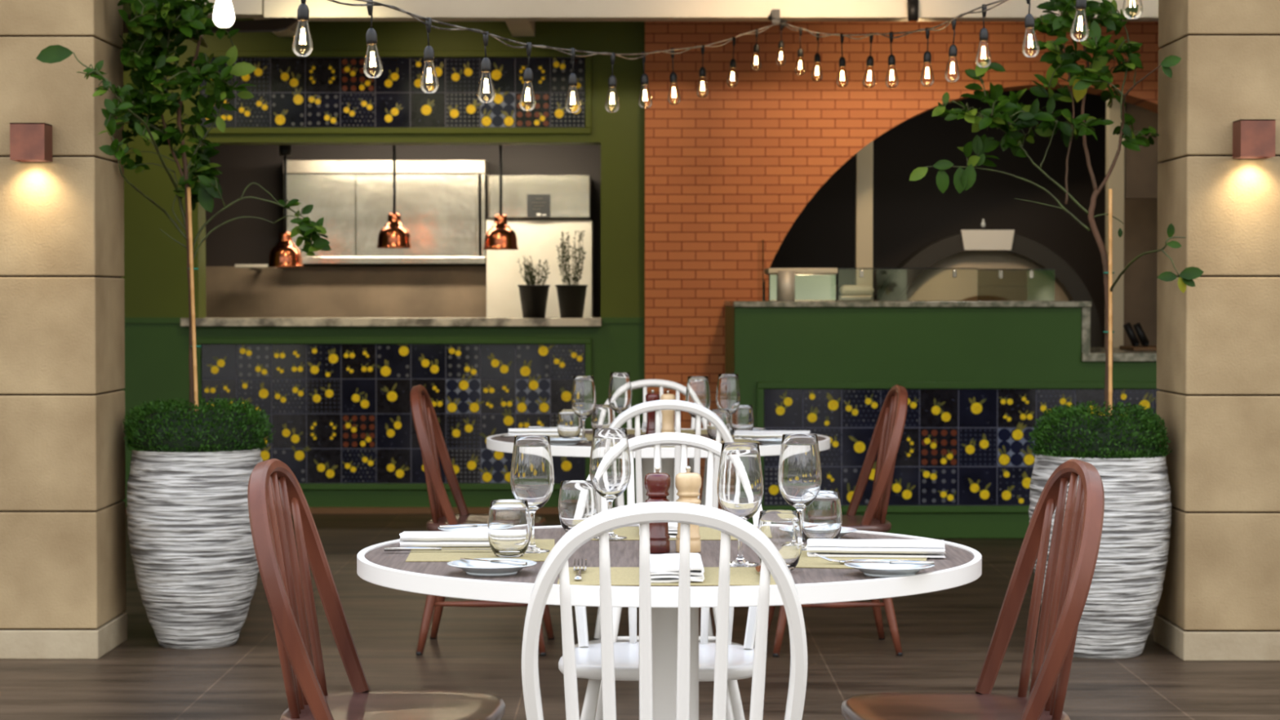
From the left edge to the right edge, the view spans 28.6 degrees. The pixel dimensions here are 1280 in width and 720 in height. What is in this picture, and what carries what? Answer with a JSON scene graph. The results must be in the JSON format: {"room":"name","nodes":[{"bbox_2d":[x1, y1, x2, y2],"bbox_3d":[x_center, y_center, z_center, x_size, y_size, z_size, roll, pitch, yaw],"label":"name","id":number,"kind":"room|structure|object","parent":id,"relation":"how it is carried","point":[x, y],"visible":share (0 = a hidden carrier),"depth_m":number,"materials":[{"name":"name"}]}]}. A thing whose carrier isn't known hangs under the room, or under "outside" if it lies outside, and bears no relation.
{"room":"restaurant dining area","nodes":[
{"label":"restaurant dining area","id":0,"kind":"room"},
{"bbox_2d":[119,3,644,506],"bbox_3d":[-2.786,-0.622,14.508,5.628,3.000,0.262,0,1,0],"label":"wall","id":1,"kind":"structure","parent":0,"point":[156,286],"depth_m":14.38,"materials":[{"name":"paint"}]},
{"bbox_2d":[125,506,558,513],"bbox_3d":[-2.786,0.864,14.411,5.628,0.035,0.029,0,1,0],"label":"baseboard","id":2,"kind":"structure","parent":1,"relation":"attached to","point":[313,509],"depth_m":14.40,"materials":[{"name":"brown wood"}]},
{"bbox_2d":[180,317,601,326],"bbox_3d":[-1.422,-0.222,14.574,2.404,0.048,0.490,0,1,0],"label":"countertop","id":3,"kind":"structure","parent":1,"relation":"attached to","point":[184,322],"depth_m":14.33,"materials":[{"name":"stone"}]},
{"bbox_2d":[516,255,550,317],"bbox_3d":[-0.615,-0.425,14.506,0.193,0.362,0.216,0,1,0],"label":"potted herb","id":4,"kind":"object","parent":3,"relation":"on","point":[534,298],"visible":1,"depth_m":14.46,"materials":[{"name":"black"}]},
{"bbox_2d":[555,230,587,317],"bbox_3d":[-0.396,-0.499,14.511,0.188,0.509,0.189,0,1,0],"label":"potted herb","id":5,"kind":"object","parent":3,"relation":"on","point":[571,298],"visible":1,"depth_m":14.46,"materials":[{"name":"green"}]},
{"bbox_2d":[193,50,591,133],"bbox_3d":[-1.414,-1.530,14.350,2.272,0.472,0.030,0,1,0],"label":"tile panel","id":6,"kind":"object","parent":1,"relation":"attached to","point":[322,91],"visible":0.8,"depth_m":14.35,"materials":[{"name":"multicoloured tile"}]},
{"bbox_2d":[195,337,591,489],"bbox_3d":[-1.414,0.308,14.397,2.272,0.872,0.030,0,1,0],"label":"tile panel","id":7,"kind":"object","parent":1,"relation":"attached to","point":[339,410],"visible":0.7,"depth_m":14.40,"materials":[{"name":"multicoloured tile"}]},
{"bbox_2d":[205,145,600,317],"bbox_3d":[-2.086,-0.666,16.238,4.228,3.000,0.100,0,1,0],"label":"wall","id":8,"kind":"structure","parent":0,"point":[242,241],"depth_m":16.17,"materials":[{"name":"paint"}]},
{"bbox_2d":[235,264,274,271],"bbox_3d":[-2.404,-0.584,15.890,0.226,0.035,0.599,0,1,0],"label":"wall shelf","id":9,"kind":"object","parent":8,"relation":"attached to","point":[252,267],"visible":0.72,"depth_m":15.59,"materials":[{"name":"wood"}]},
{"bbox_2d":[205,266,486,317],"bbox_3d":[-1.874,-0.330,16.087,1.819,0.536,0.180,0,1,0],"label":"backsplash","id":10,"kind":"structure","parent":8,"relation":"attached to","point":[231,291],"depth_m":15.99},
{"bbox_2d":[283,160,488,264],"bbox_3d":[-1.616,-0.940,16.016,1.276,0.657,0.329,0,1,0],"label":"extractor hood","id":11,"kind":"object","parent":8,"relation":"attached to","point":[442,205],"visible":0.81,"depth_m":15.88,"materials":[{"name":"metal"}]},
{"bbox_2d":[517,284,550,317],"bbox_3d":[-0.613,-0.339,14.516,0.188,0.190,0.188,0,1,0],"label":"pot","id":12,"kind":"object","parent":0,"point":[534,298],"depth_m":14.45,"materials":[{"name":"black"}]},
{"bbox_2d":[555,284,587,317],"bbox_3d":[-0.396,-0.339,14.516,0.188,0.190,0.188,0,1,0],"label":"pot","id":13,"kind":"object","parent":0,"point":[571,298],"depth_m":14.45,"materials":[{"name":"black"}]},
{"bbox_2d":[0,513,1279,719],"bbox_3d":[0.000,1.151,5.781,18.000,0.100,23.500,0,1,0],"label":"floor","id":14,"kind":"structure","parent":0,"point":[945,636],"depth_m":8.48,"materials":[{"name":"wood"}]},
{"bbox_2d":[0,0,127,659],"bbox_3d":[-2.243,-0.475,8.835,0.763,2.996,0.499,0,1,0],"label":"stone pillar","id":15,"kind":"structure","parent":14,"relation":"on","point":[63,454],"depth_m":8.61,"materials":[{"name":"beige stone"}]},
{"bbox_2d":[9,122,52,161],"bbox_3d":[-2.065,-0.738,8.521,0.116,0.125,0.125,0,1,0],"label":"wall lamp","id":16,"kind":"object","parent":15,"relation":"attached to","point":[28,141],"visible":1,"depth_m":8.46,"materials":[{"name":"brown"}]},
{"bbox_2d":[35,0,331,648],"bbox_3d":[-1.535,-0.191,8.751,0.828,2.431,0.976,0,1,8],"label":"tree","id":17,"kind":"object","parent":14,"relation":"on","point":[193,553],"visible":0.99,"depth_m":8.82,"materials":[{"name":"green plant"}]},
{"bbox_2d":[247,458,505,719],"bbox_3d":[-0.493,0.658,4.850,0.490,0.933,0.448,0,1,4],"label":"dining chair","id":18,"kind":"object","parent":14,"relation":"on","point":[274,491],"visible":1,"depth_m":4.88,"materials":[{"name":"brown"}]},
{"bbox_2d":[409,384,554,656],"bbox_3d":[-0.564,0.554,8.918,0.490,0.933,0.448,0,1,2],"label":"dining chair","id":19,"kind":"object","parent":14,"relation":"on","point":[431,441],"visible":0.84,"depth_m":8.78,"materials":[{"name":"brown"}]},
{"bbox_2d":[486,174,593,317],"bbox_3d":[-0.630,-0.209,15.934,0.660,1.902,0.528,0,1,0],"label":"refrigerator","id":20,"kind":"object","parent":14,"relation":"on","point":[571,195],"visible":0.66,"depth_m":15.69,"materials":[{"name":"beige"}]},
{"bbox_2d":[527,194,550,217],"bbox_3d":[-0.631,-0.960,15.642,0.145,0.144,0.008,0,1,0],"label":"notice","id":21,"kind":"object","parent":20,"relation":"attached to","point":[538,205],"visible":1,"depth_m":15.64,"materials":[{"name":"black"}]},
{"bbox_2d":[594,378,713,639],"bbox_3d":[0.050,0.545,9.296,0.448,0.933,0.490,0,1,0],"label":"dining chair","id":22,"kind":"object","parent":14,"relation":"on","point":[644,384],"visible":0.16,"depth_m":9.48,"materials":[{"name":"white paint"}]},
{"bbox_2d":[486,428,830,647],"bbox_3d":[0.064,0.647,8.799,1.201,0.754,1.201,0,1,0],"label":"round table","id":23,"kind":"object","parent":14,"relation":"on","point":[494,442],"visible":0.27,"depth_m":8.53,"materials":[{"name":"white wood"}]},
{"bbox_2d":[550,437,586,444],"bbox_3d":[-0.258,0.274,8.440,0.161,0.019,0.161,0,1,0],"label":"bread plate","id":24,"kind":"object","parent":23,"relation":"on","point":[553,441],"visible":0.84,"depth_m":8.39,"materials":[{"name":"white"}]},
{"bbox_2d":[549,436,582,439],"bbox_3d":[-0.258,0.262,8.440,0.160,0.008,0.015,1,2,38],"label":"butter knife","id":25,"kind":"object","parent":24,"relation":"on","point":[567,437],"visible":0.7,"depth_m":8.42,"materials":[{"name":"grey"}]},
{"bbox_2d":[556,408,581,437],"bbox_3d":[-0.243,0.223,8.608,0.083,0.106,0.083,0,1,0],"label":"water glass","id":26,"kind":"object","parent":23,"relation":"on","point":[569,424],"visible":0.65,"depth_m":8.57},
{"bbox_2d":[555,433,592,440],"bbox_3d":[-0.299,0.272,8.845,0.280,0.002,0.410,0,1,-2],"label":"placemat","id":27,"kind":"object","parent":23,"relation":"on","point":[588,436],"visible":0.02,"depth_m":8.83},
{"bbox_2d":[507,427,582,435],"bbox_3d":[-0.337,0.255,8.930,0.265,0.026,0.104,0,1,-2],"label":"napkin","id":28,"kind":"object","parent":27,"relation":"on","point":[548,432],"visible":0.7,"depth_m":8.88,"materials":[{"name":"white"}]},
{"bbox_2d":[570,375,595,442],"bbox_3d":[-0.191,0.167,8.507,0.086,0.224,0.086,0,1,0],"label":"wine glass","id":29,"kind":"object","parent":23,"relation":"on","point":[583,402],"visible":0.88,"depth_m":8.47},
{"bbox_2d":[591,404,613,431],"bbox_3d":[-0.135,0.213,8.988,0.083,0.106,0.083,0,1,0],"label":"water glass","id":30,"kind":"object","parent":23,"relation":"on","point":[602,416],"visible":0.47,"depth_m":8.95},
{"bbox_2d":[608,372,631,435],"bbox_3d":[-0.071,0.157,8.907,0.086,0.224,0.086,0,1,0],"label":"wine glass","id":31,"kind":"object","parent":23,"relation":"on","point":[620,389],"visible":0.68,"depth_m":8.87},
{"bbox_2d":[645,389,660,434],"bbox_3d":[0.045,0.188,8.868,0.052,0.168,0.052,0,1,0],"label":"pepper mill","id":32,"kind":"object","parent":23,"relation":"on","point":[651,415],"visible":0.48,"depth_m":8.85,"materials":[{"name":"wood"}]},
{"bbox_2d":[626,429,707,434],"bbox_3d":[0.068,0.263,9.190,0.410,0.002,0.280,0,1,0],"label":"placemat","id":33,"kind":"object","parent":23,"relation":"on","point":[628,431],"visible":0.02,"depth_m":9.17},
{"bbox_2d":[641,422,662,432],"bbox_3d":[0.059,0.248,9.210,0.104,0.026,0.264,0,1,0],"label":"napkin","id":34,"kind":"object","parent":33,"relation":"on","point":[644,424],"visible":0.24,"depth_m":9.10,"materials":[{"name":"white"}]},
{"bbox_2d":[660,390,675,432],"bbox_3d":[0.098,0.190,8.808,0.052,0.168,0.052,0,1,0],"label":"pepper mill","id":35,"kind":"object","parent":23,"relation":"on","point":[668,415],"visible":0.54,"depth_m":8.79,"materials":[{"name":"wood"}]},
{"bbox_2d":[650,442,721,447],"bbox_3d":[0.070,0.284,8.385,0.410,0.002,0.280,0,1,0],"label":"placemat","id":36,"kind":"object","parent":23,"relation":"on","point":[721,442],"visible":0.19,"depth_m":8.25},
{"bbox_2d":[685,376,711,419],"bbox_3d":[0.196,0.167,8.487,0.086,0.224,0.086,0,1,0],"label":"wine glass","id":37,"kind":"object","parent":36,"relation":"on","point":[698,392],"visible":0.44,"depth_m":8.45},
{"bbox_2d":[720,435,759,443],"bbox_3d":[0.415,0.275,8.720,0.280,0.002,0.410,0,1,8],"label":"placemat","id":38,"kind":"object","parent":23,"relation":"on","point":[734,440],"visible":0.02,"depth_m":8.58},
{"bbox_2d":[706,408,730,440],"bbox_3d":[0.270,0.223,8.608,0.083,0.106,0.083,0,1,0],"label":"water glass","id":39,"kind":"object","parent":38,"relation":"on","point":[723,414],"visible":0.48,"depth_m":8.58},
{"bbox_2d":[715,373,740,439],"bbox_3d":[0.307,0.161,8.727,0.086,0.224,0.086,0,1,0],"label":"wine glass","id":40,"kind":"object","parent":38,"relation":"on","point":[728,391],"visible":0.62,"depth_m":8.69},
{"bbox_2d":[733,430,810,439],"bbox_3d":[0.460,0.260,8.740,0.265,0.026,0.104,0,1,5],"label":"napkin","id":41,"kind":"object","parent":38,"relation":"on","point":[748,434],"visible":0.77,"depth_m":8.70,"materials":[{"name":"white"}]},
{"bbox_2d":[730,404,754,433],"bbox_3d":[0.365,0.215,8.948,0.083,0.106,0.083,0,1,0],"label":"water glass","id":42,"kind":"object","parent":23,"relation":"on","point":[743,419],"visible":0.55,"depth_m":8.91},
{"bbox_2d":[751,438,782,444],"bbox_3d":[0.454,0.274,8.418,0.161,0.019,0.161,0,1,0],"label":"bread plate","id":43,"kind":"object","parent":23,"relation":"on","point":[763,441],"visible":0.68,"depth_m":8.37,"materials":[{"name":"white"}]},
{"bbox_2d":[558,432,762,719],"bbox_3d":[0.052,0.639,5.587,0.448,0.933,0.490,0,1,5],"label":"dining chair","id":44,"kind":"object","parent":14,"relation":"on","point":[626,654],"visible":0.34,"depth_m":5.68,"materials":[{"name":"white paint"}]},
{"bbox_2d":[521,501,807,719],"bbox_3d":[0.038,0.678,4.075,0.448,0.933,0.490,0,1,0],"label":"dining chair","id":45,"kind":"object","parent":14,"relation":"on","point":[600,524],"visible":1,"depth_m":3.86,"materials":[{"name":"white paint"}]},
{"bbox_2d":[595,400,733,642],"bbox_3d":[0.085,0.581,7.859,0.448,0.933,0.490,0,1,0],"label":"dining chair","id":46,"kind":"object","parent":14,"relation":"on","point":[722,431],"visible":0.19,"depth_m":7.63,"materials":[{"name":"white paint"}]},
{"bbox_2d":[356,524,982,719],"bbox_3d":[0.056,0.747,4.871,1.201,0.754,1.201,0,1,0],"label":"round table","id":47,"kind":"object","parent":14,"relation":"on","point":[962,565],"visible":0.47,"depth_m":4.55,"materials":[{"name":"white wood"}]},
{"bbox_2d":[437,524,487,531],"bbox_3d":[-0.338,0.356,5.201,0.161,0.019,0.161,0,1,0],"label":"bread plate","id":48,"kind":"object","parent":47,"relation":"on","point":[478,528],"visible":0.13,"depth_m":5.25,"materials":[{"name":"white"}]},
{"bbox_2d":[439,524,487,528],"bbox_3d":[-0.337,0.344,5.200,0.160,0.008,0.015,0,2,-18],"label":"butter knife","id":49,"kind":"object","parent":48,"relation":"on","point":[442,526],"visible":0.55,"depth_m":5.18,"materials":[{"name":"grey"}]},
{"bbox_2d":[405,538,555,561],"bbox_3d":[-0.307,0.372,4.916,0.280,0.002,0.410,0,1,-2],"label":"placemat","id":50,"kind":"object","parent":47,"relation":"on","point":[545,544],"visible":0.41,"depth_m":4.82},
{"bbox_2d":[384,546,491,551],"bbox_3d":[-0.384,0.367,4.865,0.222,0.008,0.015,0,1,0],"label":"knife","id":51,"kind":"object","parent":50,"relation":"on","point":[386,548],"visible":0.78,"depth_m":4.86,"materials":[{"name":"grey"}]},
{"bbox_2d":[399,531,529,546],"bbox_3d":[-0.345,0.355,5.000,0.265,0.027,0.103,0,1,-2],"label":"napkin","id":52,"kind":"object","parent":50,"relation":"on","point":[407,539],"visible":0.66,"depth_m":4.95,"materials":[{"name":"white"}]},
{"bbox_2d":[487,498,530,557],"bbox_3d":[-0.249,0.321,4.780,0.083,0.106,0.083,0,1,0],"label":"water glass","id":53,"kind":"object","parent":50,"relation":"on","point":[508,524],"visible":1,"depth_m":4.75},
{"bbox_2d":[510,435,554,553],"bbox_3d":[-0.209,0.260,4.868,0.086,0.224,0.086,0,1,0],"label":"wine glass","id":54,"kind":"object","parent":50,"relation":"on","point":[531,472],"visible":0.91,"depth_m":4.83,"materials":[{"name":"glass"}]},
{"bbox_2d":[447,558,537,576],"bbox_3d":[-0.266,0.374,4.511,0.161,0.019,0.161,0,1,0],"label":"bread plate","id":55,"kind":"object","parent":47,"relation":"on","point":[471,567],"visible":0.96,"depth_m":4.48,"materials":[{"name":"white"}]},
{"bbox_2d":[459,557,527,565],"bbox_3d":[-0.266,0.362,4.511,0.160,0.008,0.015,1,2,38],"label":"butter knife","id":56,"kind":"object","parent":55,"relation":"on","point":[501,562],"visible":1,"depth_m":4.49,"materials":[{"name":"grey"}]},
{"bbox_2d":[644,466,671,553],"bbox_3d":[0.034,0.290,4.879,0.052,0.168,0.052,0,1,0],"label":"pepper mill","id":57,"kind":"object","parent":47,"relation":"on","point":[657,484],"visible":0.82,"depth_m":4.86,"materials":[{"name":"wood"}]},
{"bbox_2d":[556,567,776,586],"bbox_3d":[0.062,0.384,4.456,0.410,0.002,0.280,0,1,0],"label":"placemat","id":58,"kind":"object","parent":47,"relation":"on","point":[620,576],"visible":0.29,"depth_m":4.42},
{"bbox_2d":[573,559,586,580],"bbox_3d":[-0.108,0.372,4.463,0.024,0.017,0.193,0,1,0],"label":"fork","id":59,"kind":"object","parent":58,"relation":"on","point":[578,577],"visible":1,"depth_m":4.49,"materials":[{"name":"grey"}]},
{"bbox_2d":[649,552,704,582],"bbox_3d":[0.060,0.368,4.471,0.103,0.027,0.265,0,1,0],"label":"napkin","id":60,"kind":"object","parent":58,"relation":"on","point":[664,568],"visible":0.77,"depth_m":4.37,"materials":[{"name":"white"}]},
{"bbox_2d":[757,510,802,570],"bbox_3d":[0.252,0.327,4.540,0.083,0.106,0.083,0,1,0],"label":"water glass","id":61,"kind":"object","parent":58,"relation":"on","point":[783,528],"visible":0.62,"depth_m":4.51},
{"bbox_2d":[590,526,757,540],"bbox_3d":[0.060,0.363,5.261,0.410,0.002,0.280,0,1,0],"label":"placemat","id":62,"kind":"object","parent":47,"relation":"on","point":[632,533],"visible":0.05,"depth_m":5.23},
{"bbox_2d":[558,480,597,531],"bbox_3d":[-0.131,0.308,5.280,0.083,0.106,0.083,0,1,0],"label":"water glass","id":63,"kind":"object","parent":62,"relation":"on","point":[577,499],"visible":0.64,"depth_m":5.25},
{"bbox_2d":[589,427,631,539],"bbox_3d":[-0.061,0.253,5.138,0.086,0.224,0.086,0,1,0],"label":"wine glass","id":64,"kind":"object","parent":62,"relation":"on","point":[610,462],"visible":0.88,"depth_m":5.11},
{"bbox_2d":[639,522,677,537],"bbox_3d":[0.049,0.348,5.281,0.102,0.027,0.265,0,1,0],"label":"napkin","id":65,"kind":"object","parent":62,"relation":"on","point":[673,526],"visible":0.13,"depth_m":5.15,"materials":[{"name":"white"}]},
{"bbox_2d":[675,466,701,552],"bbox_3d":[0.094,0.290,4.884,0.052,0.168,0.052,0,1,0],"label":"pepper mill","id":66,"kind":"object","parent":47,"relation":"on","point":[688,484],"visible":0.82,"depth_m":4.87,"materials":[{"name":"wood"}]},
{"bbox_2d":[717,442,763,566],"bbox_3d":[0.185,0.266,4.628,0.086,0.224,0.086,0,1,0],"label":"wine glass","id":67,"kind":"object","parent":47,"relation":"on","point":[740,477],"visible":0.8,"depth_m":4.60,"materials":[{"name":"glass"}]},
{"bbox_2d":[801,526,857,539],"bbox_3d":[0.366,0.357,5.161,0.161,0.019,0.161,0,1,0],"label":"bread plate","id":68,"kind":"object","parent":47,"relation":"on","point":[844,530],"visible":0.17,"depth_m":5.15,"materials":[{"name":"white"}]},
{"bbox_2d":[795,544,927,569],"bbox_3d":[0.407,0.375,4.791,0.280,0.002,0.410,0,1,8],"label":"placemat","id":69,"kind":"object","parent":47,"relation":"on","point":[805,562],"visible":0.25,"depth_m":4.71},
{"bbox_2d":[777,433,822,551],"bbox_3d":[0.313,0.258,4.918,0.086,0.224,0.086,0,1,0],"label":"wine glass","id":70,"kind":"object","parent":69,"relation":"on","point":[799,470],"visible":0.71,"depth_m":4.88,"materials":[{"name":"glass"}]},
{"bbox_2d":[801,490,842,542],"bbox_3d":[0.361,0.315,5.000,0.083,0.106,0.083,0,1,0],"label":"water glass","id":71,"kind":"object","parent":69,"relation":"on","point":[822,518],"visible":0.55,"depth_m":4.96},
{"bbox_2d":[813,552,872,563],"bbox_3d":[0.418,0.368,4.641,0.193,0.017,0.024,0,1,8],"label":"fork","id":72,"kind":"object","parent":69,"relation":"on","point":[815,553],"visible":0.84,"depth_m":4.64,"materials":[{"name":"grey"}]},
{"bbox_2d":[806,538,946,557],"bbox_3d":[0.452,0.360,4.811,0.265,0.026,0.101,0,1,5],"label":"napkin","id":73,"kind":"object","parent":69,"relation":"on","point":[877,548],"visible":1,"depth_m":4.77,"materials":[{"name":"white"}]},
{"bbox_2d":[844,559,934,577],"bbox_3d":[0.446,0.374,4.489,0.161,0.019,0.161,0,1,0],"label":"bread plate","id":74,"kind":"object","parent":47,"relation":"on","point":[876,570],"visible":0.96,"depth_m":4.46,"materials":[{"name":"white"}]},
{"bbox_2d":[844,560,933,565],"bbox_3d":[0.445,0.362,4.489,0.160,0.008,0.015,0,1,6],"label":"butter knife","id":75,"kind":"object","parent":74,"relation":"on","point":[908,562],"visible":1,"depth_m":4.48,"materials":[{"name":"grey"}]},
{"bbox_2d":[767,384,907,657],"bbox_3d":[0.694,0.555,8.898,0.490,0.933,0.448,0,1,-3],"label":"dining chair","id":76,"kind":"object","parent":14,"relation":"on","point":[886,439],"visible":0.67,"depth_m":8.76,"materials":[{"name":"brown"}]},
{"bbox_2d":[854,140,873,301],"bbox_3d":[1.358,-0.640,15.239,0.102,2.998,0.100,0,1,0],"label":"column","id":77,"kind":"structure","parent":14,"relation":"on","point":[864,158],"depth_m":15.18,"materials":[{"name":"beige"}]},
{"bbox_2d":[724,306,1156,537],"bbox_3d":[1.792,0.306,13.611,2.615,1.190,1.398,0,1,0],"label":"counter","id":78,"kind":"object","parent":14,"relation":"on","point":[762,344],"depth_m":12.90,"materials":[{"name":"paint"}]},
{"bbox_2d":[724,301,1156,361],"bbox_3d":[1.790,-0.165,13.584,2.619,0.309,1.428,0,1,0],"label":"countertop","id":79,"kind":"structure","parent":78,"relation":"on","point":[1089,353],"depth_m":12.87,"materials":[{"name":"grey stone"}]},
{"bbox_2d":[757,240,763,301],"bbox_3d":[0.643,-0.475,13.402,0.005,0.318,0.580,0,1,0],"label":"glass","id":80,"kind":"object","parent":79,"relation":"on","point":[760,244],"visible":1,"depth_m":13.35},
{"bbox_2d":[764,267,837,301],"bbox_3d":[0.862,-0.403,13.446,0.368,0.176,0.513,0,1,0],"label":"steel container","id":81,"kind":"object","parent":79,"relation":"on","point":[781,284],"visible":1,"depth_m":13.29,"materials":[{"name":"grey metal"}]},
{"bbox_2d":[838,284,874,301],"bbox_3d":[1.146,-0.354,13.295,0.180,0.085,0.140,0,1,0],"label":"folded towels","id":82,"kind":"object","parent":79,"relation":"on","point":[850,292],"visible":1,"depth_m":13.24,"materials":[{"name":"fabric"}]},
{"bbox_2d":[838,267,977,277],"bbox_3d":[1.393,-0.393,13.044,0.723,0.170,0.028,0,1,0],"label":"glass screen","id":83,"kind":"object","parent":79,"relation":"on","point":[861,272],"visible":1,"depth_m":13.04,"materials":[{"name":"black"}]},
{"bbox_2d":[977,268,1054,300],"bbox_3d":[1.950,-0.390,13.014,0.398,0.166,0.028,0,1,0],"label":"glass screen","id":84,"kind":"object","parent":79,"relation":"on","point":[1000,273],"visible":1,"depth_m":13.01,"materials":[{"name":"black"}]},
{"bbox_2d":[1119,345,1156,350],"bbox_3d":[2.747,-0.065,13.603,0.225,0.018,0.400,0,1,0],"label":"wooden board","id":85,"kind":"object","parent":79,"relation":"on","point":[1121,347],"visible":0.56,"depth_m":13.46,"materials":[{"name":"brown wood"}]},
{"bbox_2d":[1123,322,1139,346],"bbox_3d":[2.662,-0.136,13.601,0.090,0.135,0.042,0,1,0],"label":"bottle","id":86,"kind":"object","parent":85,"relation":"on","point":[1128,328],"visible":0.95,"depth_m":13.58,"materials":[{"name":"black"}]},
{"bbox_2d":[1133,322,1149,346],"bbox_3d":[2.714,-0.136,13.601,0.090,0.135,0.042,0,1,0],"label":"bottle","id":87,"kind":"object","parent":85,"relation":"on","point":[1140,332],"visible":0.95,"depth_m":13.58,"materials":[{"name":"black"}]},
{"bbox_2d":[756,382,1159,512],"bbox_3d":[1.837,0.448,12.900,2.472,0.672,0.030,0,1,0],"label":"tile panel","id":88,"kind":"object","parent":78,"relation":"attached to","point":[963,447],"visible":0.48,"depth_m":12.90,"materials":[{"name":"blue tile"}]},
{"bbox_2d":[840,458,1104,719],"bbox_3d":[0.624,0.658,4.830,0.490,0.933,0.448,0,1,-5],"label":"dining chair","id":89,"kind":"object","parent":14,"relation":"on","point":[1075,542],"visible":1,"depth_m":4.86,"materials":[{"name":"brown"}]},
{"bbox_2d":[873,229,1102,346],"bbox_3d":[2.102,0.024,15.696,1.500,1.648,1.020,0,1,0],"label":"oven","id":90,"kind":"object","parent":14,"relation":"on","point":[971,248],"visible":0.24,"depth_m":15.33,"materials":[{"name":"grey"}]},
{"bbox_2d":[909,0,1204,658],"bbox_3d":[1.533,-0.139,8.680,1.044,2.331,0.672,1,2,32],"label":"tree","id":91,"kind":"object","parent":14,"relation":"on","point":[1117,617],"visible":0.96,"depth_m":8.62,"materials":[{"name":"green plant"}]},
{"bbox_2d":[1104,98,1124,346],"bbox_3d":[2.843,-0.634,15.039,0.096,2.998,0.100,0,1,0],"label":"column","id":92,"kind":"structure","parent":14,"relation":"on","point":[1115,181],"depth_m":14.99,"materials":[{"name":"beige"}]},
{"bbox_2d":[1153,0,1279,661],"bbox_3d":[2.241,-0.474,8.795,0.766,2.996,0.499,0,1,0],"label":"stone pillar","id":93,"kind":"structure","parent":14,"relation":"on","point":[1218,340],"depth_m":8.57,"materials":[{"name":"beige stone"}]},
{"bbox_2d":[1232,119,1275,158],"bbox_3d":[2.073,-0.746,8.481,0.116,0.125,0.125,0,1,0],"label":"wall lamp","id":94,"kind":"object","parent":93,"relation":"attached to","point":[1251,138],"visible":1,"depth_m":8.42,"materials":[{"name":"brown"}]},
{"bbox_2d":[644,21,1161,510],"bbox_3d":[2.814,-0.621,14.459,5.572,3.000,0.340,0,1,0],"label":"brick wall","id":95,"kind":"structure","parent":0,"point":[728,171],"depth_m":14.27,"materials":[{"name":"brick"}]},
{"bbox_2d":[757,88,1106,346],"bbox_3d":[0.200,-0.688,17.088,11.600,3.000,0.200,0,1,0],"label":"wall","id":96,"kind":"structure","parent":0,"point":[908,215],"depth_m":16.98,"materials":[{"name":"paint"}]},
{"bbox_2d":[1123,199,1157,345],"bbox_3d":[3.364,-0.460,16.018,0.612,2.600,0.050,0,1,0],"label":"wall panel","id":97,"kind":"object","parent":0,"point":[1140,215],"visible":0.02,"depth_m":15.99,"materials":[{"name":"paint"}]},
{"bbox_2d":[1124,102,1161,199],"bbox_3d":[3.120,-1.549,15.015,0.449,1.168,0.060,0,1,0],"label":"header","id":98,"kind":"object","parent":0,"point":[1140,171],"visible":0.2,"depth_m":14.99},
{"bbox_3d":[0.000,-2.140,12.850,12.000,0.120,9.200,0,1,0],"label":"ceiling","id":99,"kind":"structure","parent":0,"visible":0},
{"bbox_2d":[184,0,264,17],"bbox_3d":[-2.190,-1.927,12.945,0.510,0.308,0.180,0,1,0],"label":"ceiling beam","id":100,"kind":"structure","parent":99,"relation":"attached to","point":[242,8],"depth_m":12.86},
{"bbox_2d":[253,17,298,36],"bbox_3d":[-2.010,-1.966,13.699,0.120,0.268,1.309,0,1,0],"label":"rafter","id":101,"kind":"object","parent":99,"relation":"attached to","point":[290,32],"visible":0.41,"depth_m":14.16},
{"bbox_2d":[505,21,534,36],"bbox_3d":[-0.665,-1.966,13.699,0.130,0.268,1.309,0,1,0],"label":"rafter","id":102,"kind":"object","parent":99,"relation":"attached to","point":[517,28],"visible":0.5,"depth_m":13.94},
{"bbox_2d":[263,0,1158,21],"bbox_3d":[1.786,-1.918,12.945,7.428,0.324,0.180,0,1,0],"label":"ceiling beam","id":103,"kind":"structure","parent":99,"relation":"attached to","point":[319,10],"depth_m":12.86,"materials":[{"name":"paint"}]},
{"bbox_2d":[767,8,787,28],"bbox_3d":[0.703,-1.743,12.834,0.102,0.098,0.050,0,1,0],"label":"hook","id":104,"kind":"object","parent":103,"relation":"attached to","point":[775,18],"visible":0.97,"depth_m":12.82,"materials":[{"name":"black"}]},
{"bbox_2d":[212,0,1142,113],"bbox_3d":[0.118,-1.195,8.832,2.258,0.838,7.911,0,1,0],"label":"string light","id":105,"kind":"object","parent":104,"relation":"hanging from","point":[223,15],"visible":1,"depth_m":7.96,"materials":[{"name":"black"}]},
{"bbox_2d":[906,0,919,21],"bbox_3d":[1.392,-1.804,12.813,0.060,0.151,0.082,0,1,0],"label":"spotlight","id":106,"kind":"object","parent":103,"relation":"attached to","point":[912,5],"visible":1,"depth_m":12.78,"materials":[{"name":"black"}]},
{"bbox_3d":[-1.379,-1.759,15.390,2.508,0.767,1.539,0,1,0],"label":"ceiling","id":107,"kind":"structure","parent":0,"visible":0},
{"bbox_2d":[267,145,303,267],"bbox_3d":[-2.109,-0.984,14.930,0.216,0.864,0.216,0,1,0],"label":"heat lamp","id":108,"kind":"object","parent":107,"relation":"hanging from","point":[285,254],"visible":0.96,"depth_m":14.89,"materials":[{"name":"orange"}]},
{"bbox_2d":[376,145,412,248],"bbox_3d":[-1.461,-1.098,14.927,0.216,0.864,0.216,0,1,0],"label":"heat lamp","id":109,"kind":"object","parent":107,"relation":"hanging from","point":[393,234],"visible":0.89,"depth_m":14.88,"materials":[{"name":"orange metal"}]},
{"bbox_2d":[482,145,519,249],"bbox_3d":[-0.828,-1.089,14.927,0.216,0.864,0.216,0,1,0],"label":"heat lamp","id":110,"kind":"object","parent":107,"relation":"hanging from","point":[500,236],"visible":0.91,"depth_m":14.88,"materials":[{"name":"orange"}]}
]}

